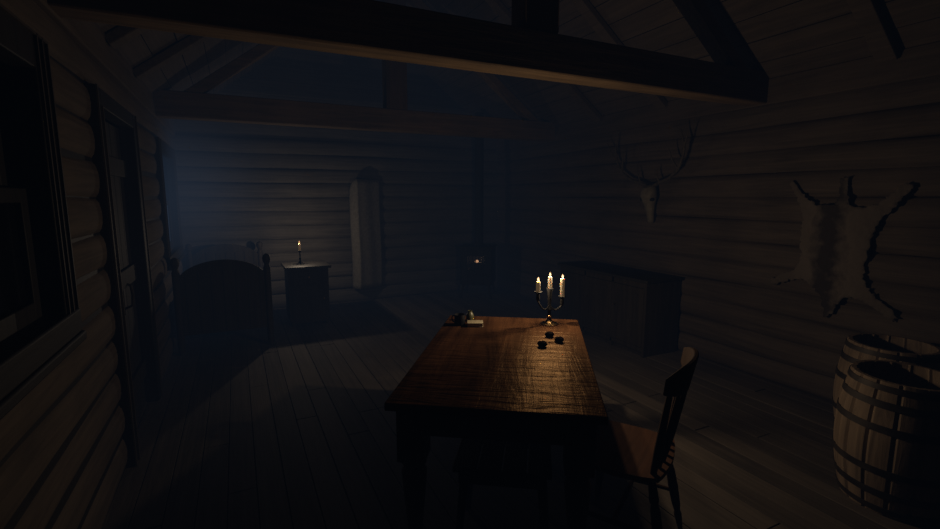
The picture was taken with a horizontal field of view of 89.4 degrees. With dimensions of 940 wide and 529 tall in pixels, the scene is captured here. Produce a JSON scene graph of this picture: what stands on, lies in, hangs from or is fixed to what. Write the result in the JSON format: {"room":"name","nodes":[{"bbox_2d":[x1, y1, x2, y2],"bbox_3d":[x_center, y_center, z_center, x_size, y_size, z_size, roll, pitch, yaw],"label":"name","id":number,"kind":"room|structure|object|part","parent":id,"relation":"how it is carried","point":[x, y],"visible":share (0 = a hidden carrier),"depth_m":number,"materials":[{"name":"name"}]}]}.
{"room":"log cabin interior","nodes":[
{"label":"log cabin interior","id":0,"kind":"room"},
{"bbox_2d":[0,0,183,528],"bbox_3d":[-1.984,0.119,2.324,0.246,2.510,9.051,-4,9,-26],"label":"wall","id":1,"kind":"structure","parent":0,"point":[63,450],"depth_m":2.20,"materials":[{"name":"brown wood"}]},
{"bbox_2d":[0,3,86,419],"bbox_3d":[-1.462,-0.181,1.273,0.265,1.220,1.475,-4,9,-26],"label":"window","id":2,"kind":"structure","parent":1,"relation":"in","point":[41,320],"depth_m":1.79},
{"bbox_3d":[-1.497,-0.419,1.224,0.040,0.475,1.200,-4,9,-26],"label":"sash","id":3,"kind":"part","parent":2,"relation":"part of","materials":[{"name":"brown wood"}]},
{"bbox_3d":[-1.455,0.029,1.309,0.004,0.394,1.080,-4,9,-26],"label":"pane","id":4,"kind":"part","parent":2,"relation":"part of","materials":[{"name":"glass"}]},
{"bbox_3d":[-1.452,0.034,1.311,0.040,0.503,1.200,-4,9,-26],"label":"sash","id":5,"kind":"part","parent":2,"relation":"part of","materials":[{"name":"brown wood"}]},
{"bbox_3d":[-1.474,-0.200,1.267,0.240,1.180,1.460,-4,9,-26],"label":"frame","id":6,"kind":"part","parent":2,"relation":"part of","materials":[{"name":"brown wood"}]},
{"bbox_3d":[-1.462,0.354,1.349,0.265,0.140,1.475,-4,9,-26],"label":"sill","id":7,"kind":"part","parent":2,"relation":"part of","materials":[{"name":"brown wood"}]},
{"bbox_2d":[33,0,174,135],"bbox_3d":[-1.938,-1.183,2.107,0.220,0.210,8.950,-4,9,-26],"label":"trim","id":8,"kind":"structure","parent":1,"relation":"attached to","point":[89,37],"depth_m":2.87,"materials":[{"name":"brown wood"}]},
{"bbox_2d":[83,83,162,467],"bbox_3d":[-2.321,0.055,3.167,0.164,2.200,1.140,-4,9,-26],"label":"door","id":9,"kind":"structure","parent":1,"relation":"in","point":[132,368],"depth_m":3.32,"materials":[{"name":"wood"}]},
{"bbox_3d":[-2.340,0.214,3.259,0.064,0.260,0.050,-4,9,-26],"label":"handle","id":10,"kind":"part","parent":9,"relation":"part of","materials":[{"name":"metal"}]},
{"bbox_2d":[154,137,184,270],"bbox_3d":[-3.441,-0.670,5.285,0.265,1.320,1.375,-4,9,-26],"label":"window","id":11,"kind":"structure","parent":1,"relation":"in","point":[170,217],"depth_m":5.64,"materials":[{"name":"black"}]},
{"bbox_3d":[-3.431,-0.432,5.327,0.040,0.556,1.100,-4,9,-26],"label":"sash","id":12,"kind":"part","parent":11,"relation":"part of","materials":[{"name":"brown wood"}]},
{"bbox_3d":[-3.441,-0.086,5.368,0.265,0.140,1.375,-4,9,-26],"label":"sill","id":13,"kind":"part","parent":11,"relation":"part of","materials":[{"name":"brown wood"}]},
{"bbox_2d":[172,47,498,308],"bbox_3d":[-1.705,-1.571,7.219,5.220,4.480,0.246,-4,9,-26],"label":"wall","id":14,"kind":"structure","parent":0,"point":[282,188],"depth_m":6.99,"materials":[{"name":"brown wood"}]},
{"bbox_2d":[349,179,381,288],"bbox_3d":[-1.559,-0.457,7.198,0.478,1.640,0.158,-4,9,-26],"label":"hanging cloth","id":15,"kind":"object","parent":14,"relation":"hanging from","point":[364,196],"visible":1,"depth_m":7.17,"materials":[{"name":"fabric"}]},
{"bbox_2d":[97,0,939,125],"bbox_3d":[0.271,-2.208,3.054,5.682,2.212,9.350,-4,9,-26],"label":"ceiling","id":16,"kind":"structure","parent":0,"point":[777,38],"depth_m":4.10,"materials":[{"name":"brown wood"}]},
{"bbox_2d":[105,26,148,48],"bbox_3d":[-1.200,-2.258,3.269,2.281,1.731,0.120,-4,9,-26],"label":"rafter","id":17,"kind":"object","parent":16,"relation":"attached to","point":[118,36],"visible":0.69,"depth_m":2.88,"materials":[{"name":"brown wood"}]},
{"bbox_2d":[133,35,210,79],"bbox_3d":[-1.587,-2.369,4.052,2.281,1.731,0.120,-4,9,-26],"label":"rafter","id":18,"kind":"object","parent":16,"relation":"attached to","point":[188,43],"visible":0.69,"depth_m":3.72,"materials":[{"name":"brown wood"}]},
{"bbox_2d":[154,0,554,141],"bbox_3d":[-0.967,-2.487,5.568,4.740,1.798,0.180,-4,9,-26],"label":"roof truss","id":19,"kind":"object","parent":16,"relation":"attached to","point":[193,103],"visible":0.7,"depth_m":5.43,"materials":[{"name":"brown wood"}]},
{"bbox_3d":[-0.895,-2.615,5.585,0.260,1.548,0.170,-4,9,-26],"label":"king post","id":20,"kind":"part","parent":19,"relation":"part of","materials":[{"name":"brown wood"}]},
{"bbox_2d":[47,0,769,106],"bbox_3d":[0.344,-2.111,2.918,4.740,1.798,0.180,-4,9,-26],"label":"roof truss","id":21,"kind":"object","parent":16,"relation":"attached to","point":[532,47],"visible":0.88,"depth_m":2.75,"materials":[{"name":"brown wood"}]},
{"bbox_3d":[0.415,-2.239,2.935,0.260,1.548,0.170,-4,9,-26],"label":"king post","id":22,"kind":"part","parent":21,"relation":"part of","materials":[{"name":"brown wood"}]},
{"bbox_2d":[570,0,667,108],"bbox_3d":[0.999,-2.410,4.335,2.281,1.731,0.120,-4,9,-26],"label":"rafter","id":23,"kind":"object","parent":16,"relation":"attached to","point":[590,14],"visible":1,"depth_m":4.45,"materials":[{"name":"brown wood"}]},
{"bbox_2d":[846,0,899,63],"bbox_3d":[1.843,-2.167,2.628,2.281,1.731,0.120,-4,9,-26],"label":"rafter","id":24,"kind":"object","parent":16,"relation":"attached to","point":[869,16],"visible":1,"depth_m":3.10,"materials":[{"name":"brown wood"}]},
{"bbox_2d":[102,287,939,528],"bbox_3d":[0.271,1.174,3.534,5.340,0.121,9.150,-4,9,-26],"label":"floor","id":25,"kind":"structure","parent":0,"point":[244,431],"depth_m":3.13,"materials":[{"name":"brown wood"}]},
{"bbox_2d":[170,241,273,355],"bbox_3d":[-2.910,0.302,5.677,0.924,1.005,1.682,-4,9,-26],"label":"bed","id":26,"kind":"object","parent":25,"relation":"on","point":[223,287],"visible":1,"depth_m":4.96,"materials":[{"name":"brown wood"}]},
{"bbox_3d":[-2.936,0.429,4.783,0.084,1.005,0.082,-4,9,-26],"label":"post","id":27,"kind":"part","parent":26,"relation":"part of","materials":[{"name":"brown wood"}]},
{"bbox_3d":[-3.640,0.227,6.206,0.084,1.005,0.082,-4,9,-26],"label":"post","id":28,"kind":"part","parent":26,"relation":"part of","materials":[{"name":"brown wood"}]},
{"bbox_3d":[-2.559,0.326,4.955,0.780,0.760,0.036,-4,9,-26],"label":"footboard","id":29,"kind":"part","parent":26,"relation":"part of","materials":[{"name":"brown wood"}]},
{"bbox_3d":[-3.262,0.114,6.376,0.780,0.780,0.036,-4,9,-26],"label":"headboard","id":30,"kind":"part","parent":26,"relation":"part of","materials":[{"name":"brown wood"}]},
{"bbox_3d":[-2.885,0.175,6.572,0.084,1.005,0.082,-4,9,-26],"label":"post","id":31,"kind":"part","parent":26,"relation":"part of","materials":[{"name":"brown wood"}]},
{"bbox_3d":[-2.181,0.377,5.149,0.084,1.005,0.082,-4,9,-26],"label":"post","id":32,"kind":"part","parent":26,"relation":"part of","materials":[{"name":"brown wood"}]},
{"bbox_2d":[281,260,330,326],"bbox_3d":[-2.110,0.364,6.148,0.550,0.750,0.553,-4,9,-26],"label":"nightstand","id":33,"kind":"object","parent":25,"relation":"on","point":[306,284],"visible":0.99,"depth_m":5.93,"materials":[{"name":"brown wood"}]},
{"bbox_2d":[296,251,303,263],"bbox_3d":[-2.178,-0.093,6.085,0.104,0.171,0.104,-4,9,-26],"label":"candlestick","id":34,"kind":"object","parent":33,"relation":"on","point":[299,262],"visible":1,"depth_m":6.08,"materials":[{"name":"black metal"}]},
{"bbox_3d":[-2.002,0.154,5.896,0.410,0.145,0.012,-4,9,-26],"label":"drawer","id":35,"kind":"part","parent":33,"relation":"part of","materials":[{"name":"brown wood"}]},
{"bbox_3d":[-2.002,0.464,5.940,0.410,0.430,0.012,-4,9,-26],"label":"cupboard door","id":36,"kind":"part","parent":33,"relation":"part of","materials":[{"name":"brown wood"}]},
{"bbox_2d":[459,112,496,298],"bbox_3d":[0.134,-0.920,7.561,0.540,2.905,0.480,2,8,12],"label":"stove","id":37,"kind":"object","parent":25,"relation":"on","point":[478,259],"visible":1,"depth_m":7.50,"materials":[{"name":"black metal"}]},
{"bbox_3d":[-0.124,0.421,7.605,0.102,0.236,0.048,-3,9,-23],"label":"leg","id":38,"kind":"part","parent":37,"relation":"part of","materials":[{"name":"black metal"}]},
{"bbox_3d":[0.311,0.434,7.514,0.048,0.236,0.102,-8,11,-43],"label":"leg","id":39,"kind":"part","parent":37,"relation":"part of","materials":[{"name":"black metal"}]},
{"bbox_2d":[384,315,607,528],"bbox_3d":[0.202,0.854,2.750,0.923,0.735,1.530,1,8,8],"label":"dining table","id":40,"kind":"object","parent":25,"relation":"on","point":[493,381],"visible":0.97,"depth_m":2.11,"materials":[{"name":"brown wood"}]},
{"bbox_3d":[-0.251,0.958,2.152,0.124,0.698,0.124,1,8,8],"label":"leg","id":41,"kind":"part","parent":40,"relation":"part of","materials":[{"name":"brown wood"}]},
{"bbox_2d":[451,313,464,325],"bbox_3d":[-0.079,0.376,3.240,0.094,0.074,0.076,-1,8,-5],"label":"mug","id":42,"kind":"object","parent":40,"relation":"on","point":[459,318],"visible":1,"depth_m":3.21,"materials":[{"name":"ceramic"}]},
{"bbox_2d":[466,310,473,319],"bbox_3d":[0.000,0.361,3.347,0.056,0.074,0.056,-4,9,-26],"label":"jar","id":43,"kind":"object","parent":40,"relation":"on","point":[469,316],"visible":0.77,"depth_m":3.33,"materials":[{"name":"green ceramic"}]},
{"bbox_2d":[467,320,482,326],"bbox_3d":[0.035,0.402,3.223,0.106,0.028,0.083,0,8,0],"label":"book","id":44,"kind":"object","parent":40,"relation":"on","point":[470,323],"visible":1,"depth_m":3.19,"materials":[{"name":"paper"}]},
{"bbox_2d":[534,288,565,325],"bbox_3d":[0.531,0.285,3.244,0.233,0.251,0.126,-4,9,-26],"label":"candelabra","id":45,"kind":"object","parent":40,"relation":"on","point":[548,322],"visible":0.98,"depth_m":3.23,"materials":[{"name":"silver metal"}]},
{"bbox_2d":[536,280,539,291],"bbox_3d":[0.456,0.133,3.170,0.030,0.100,0.030,-4,9,-26],"label":"candle","id":46,"kind":"object","parent":45,"relation":"on","point":[538,281],"visible":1,"depth_m":3.16,"materials":[{"name":"wax"}]},
{"bbox_2d":[534,291,541,301],"bbox_3d":[0.456,0.218,3.182,0.052,0.073,0.052,-4,9,-26],"label":"cup","id":47,"kind":"object","parent":45,"relation":"on","point":[537,293],"depth_m":3.17,"materials":[{"name":"black metal"}]},
{"bbox_2d":[548,276,551,287],"bbox_3d":[0.543,0.106,3.225,0.030,0.108,0.030,-4,9,-26],"label":"candle","id":48,"kind":"object","parent":45,"relation":"on","point":[549,277],"visible":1,"depth_m":3.22,"materials":[{"name":"wax"}]},
{"bbox_3d":[0.543,0.253,3.246,0.044,0.188,0.044,-4,9,-26],"label":"stem","id":49,"kind":"part","parent":45,"relation":"part of","materials":[{"name":"black metal"}]},
{"bbox_2d":[558,295,565,305],"bbox_3d":[0.628,0.251,3.246,0.052,0.073,0.052,-4,9,-26],"label":"cup","id":50,"kind":"object","parent":45,"relation":"on","point":[561,298],"depth_m":3.24,"materials":[{"name":"black metal"}]},
{"bbox_2d":[560,278,564,296],"bbox_3d":[0.628,0.141,3.230,0.029,0.152,0.030,-4,9,-26],"label":"candle","id":51,"kind":"object","parent":45,"relation":"on","point":[562,280],"visible":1,"depth_m":3.22,"materials":[{"name":"wax"}]},
{"bbox_2d":[537,331,563,346],"bbox_3d":[0.495,0.450,2.859,0.137,0.033,0.270,3,9,21],"label":"sprig","id":52,"kind":"object","parent":40,"relation":"on","point":[559,339],"visible":1,"depth_m":2.84,"materials":[{"name":"green plant"}]},
{"bbox_3d":[0.464,0.972,2.050,0.124,0.698,0.124,1,8,8],"label":"leg","id":53,"kind":"part","parent":40,"relation":"part of","materials":[{"name":"brown wood"}]},
{"bbox_2d":[452,438,551,528],"bbox_3d":[0.162,1.071,2.241,0.432,0.452,0.400,1,8,8],"label":"wooden stool","id":54,"kind":"object","parent":25,"relation":"on","point":[513,474],"visible":0.66,"depth_m":2.08,"materials":[{"name":"brown wood"}]},
{"bbox_3d":[-0.037,1.100,2.122,0.087,0.428,0.040,-8,11,-44],"label":"leg","id":55,"kind":"part","parent":54,"relation":"part of","materials":[{"name":"brown wood"}]},
{"bbox_3d":[0.005,1.058,2.415,0.040,0.428,0.087,-4,9,-28],"label":"leg","id":56,"kind":"part","parent":54,"relation":"part of","materials":[{"name":"brown wood"}]},
{"bbox_3d":[0.162,0.905,2.217,0.380,0.064,0.350,1,8,8],"label":"seat rail","id":57,"kind":"part","parent":54,"relation":"part of","materials":[{"name":"brown wood"}]},
{"bbox_3d":[0.162,0.860,2.211,0.424,0.025,0.400,1,8,8],"label":"seat","id":58,"kind":"part","parent":54,"relation":"part of","materials":[{"name":"brown wood"}]},
{"bbox_3d":[0.318,1.107,2.071,0.040,0.428,0.087,-4,9,-28],"label":"leg","id":59,"kind":"part","parent":54,"relation":"part of","materials":[{"name":"brown wood"}]},
{"bbox_3d":[0.361,1.066,2.364,0.087,0.428,0.040,-8,11,-44],"label":"leg","id":60,"kind":"part","parent":54,"relation":"part of","materials":[{"name":"brown wood"}]},
{"bbox_2d":[557,260,683,357],"bbox_3d":[1.633,0.445,5.432,0.510,0.790,1.450,-4,9,-26],"label":"sideboard","id":61,"kind":"object","parent":25,"relation":"on","point":[636,311],"visible":0.91,"depth_m":5.01,"materials":[{"name":"brown wood"}]},
{"bbox_3d":[1.240,0.401,5.741,0.022,0.602,0.415,-4,9,-26],"label":"cabinet door","id":62,"kind":"part","parent":61,"relation":"part of","materials":[{"name":"brown wood"}]},
{"bbox_3d":[1.439,0.459,5.338,0.022,0.602,0.415,-4,9,-26],"label":"cabinet door","id":63,"kind":"part","parent":61,"relation":"part of","materials":[{"name":"brown wood"}]},
{"bbox_3d":[1.639,0.516,4.935,0.022,0.602,0.415,-4,9,-26],"label":"cabinet door","id":64,"kind":"part","parent":61,"relation":"part of","materials":[{"name":"brown wood"}]},
{"bbox_2d":[588,347,698,528],"bbox_3d":[0.752,0.834,2.171,0.473,0.942,0.463,5,10,32],"label":"spindle chair","id":65,"kind":"object","parent":25,"relation":"on","point":[632,453],"visible":0.79,"depth_m":2.07,"materials":[{"name":"brown wood"}]},
{"bbox_3d":[0.682,1.043,2.470,0.042,0.444,0.089,-1,8,-4],"label":"leg","id":66,"kind":"part","parent":65,"relation":"part of","materials":[{"name":"brown wood"}]},
{"bbox_3d":[0.721,0.855,2.193,0.400,0.030,0.450,5,10,32],"label":"seat","id":67,"kind":"part","parent":65,"relation":"part of","materials":[{"name":"brown wood"}]},
{"bbox_3d":[0.777,1.114,1.970,0.043,0.445,0.118,-5,9,-30],"label":"leg","id":68,"kind":"part","parent":65,"relation":"part of","materials":[{"name":"brown wood"}]},
{"bbox_3d":[0.977,1.068,2.288,0.118,0.445,0.043,1,8,4],"label":"leg","id":69,"kind":"part","parent":65,"relation":"part of","materials":[{"name":"brown wood"}]},
{"bbox_3d":[0.913,0.456,2.016,0.095,0.150,0.463,5,10,32],"label":"crest rail","id":70,"kind":"part","parent":65,"relation":"part of","materials":[{"name":"brown wood"}]},
{"bbox_2d":[832,360,939,525],"bbox_3d":[2.264,0.911,2.509,0.545,0.690,0.545,-8,11,-43],"label":"barrel","id":71,"kind":"object","parent":25,"relation":"on","point":[886,436],"visible":1,"depth_m":2.37,"materials":[{"name":"wood"}]},
{"bbox_2d":[832,333,939,420],"bbox_3d":[2.662,0.837,3.033,0.545,0.690,0.545,2,8,12],"label":"barrel","id":72,"kind":"object","parent":25,"relation":"on","point":[862,346],"visible":0.35,"depth_m":3.04,"materials":[{"name":"wood"}]},
{"bbox_2d":[497,75,939,400],"bbox_3d":[2.483,-0.191,4.490,0.245,2.515,9.051,-4,9,-26],"label":"wall","id":73,"kind":"structure","parent":0,"point":[728,222],"depth_m":4.22,"materials":[{"name":"brown wood"}]},
{"bbox_2d":[607,129,688,222],"bbox_3d":[1.892,-0.905,5.048,0.193,0.931,1.106,-4,9,-26],"label":"skull","id":74,"kind":"object","parent":73,"relation":"attached to","point":[648,194],"visible":1,"depth_m":5.04,"materials":[{"name":"beige"}]},
{"bbox_2d":[495,41,939,151],"bbox_3d":[2.480,-1.488,4.249,0.220,0.210,8.950,-4,9,-26],"label":"wooden beam","id":75,"kind":"structure","parent":73,"relation":"attached to","point":[921,61],"depth_m":3.78,"materials":[{"name":"brown wood"}]},
{"bbox_2d":[769,177,913,321],"bbox_3d":[2.757,-0.120,3.612,0.027,1.077,0.896,-4,9,-26],"label":"animal hide","id":76,"kind":"object","parent":73,"relation":"attached to","point":[835,239],"visible":1,"depth_m":3.57,"materials":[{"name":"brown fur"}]}
]}

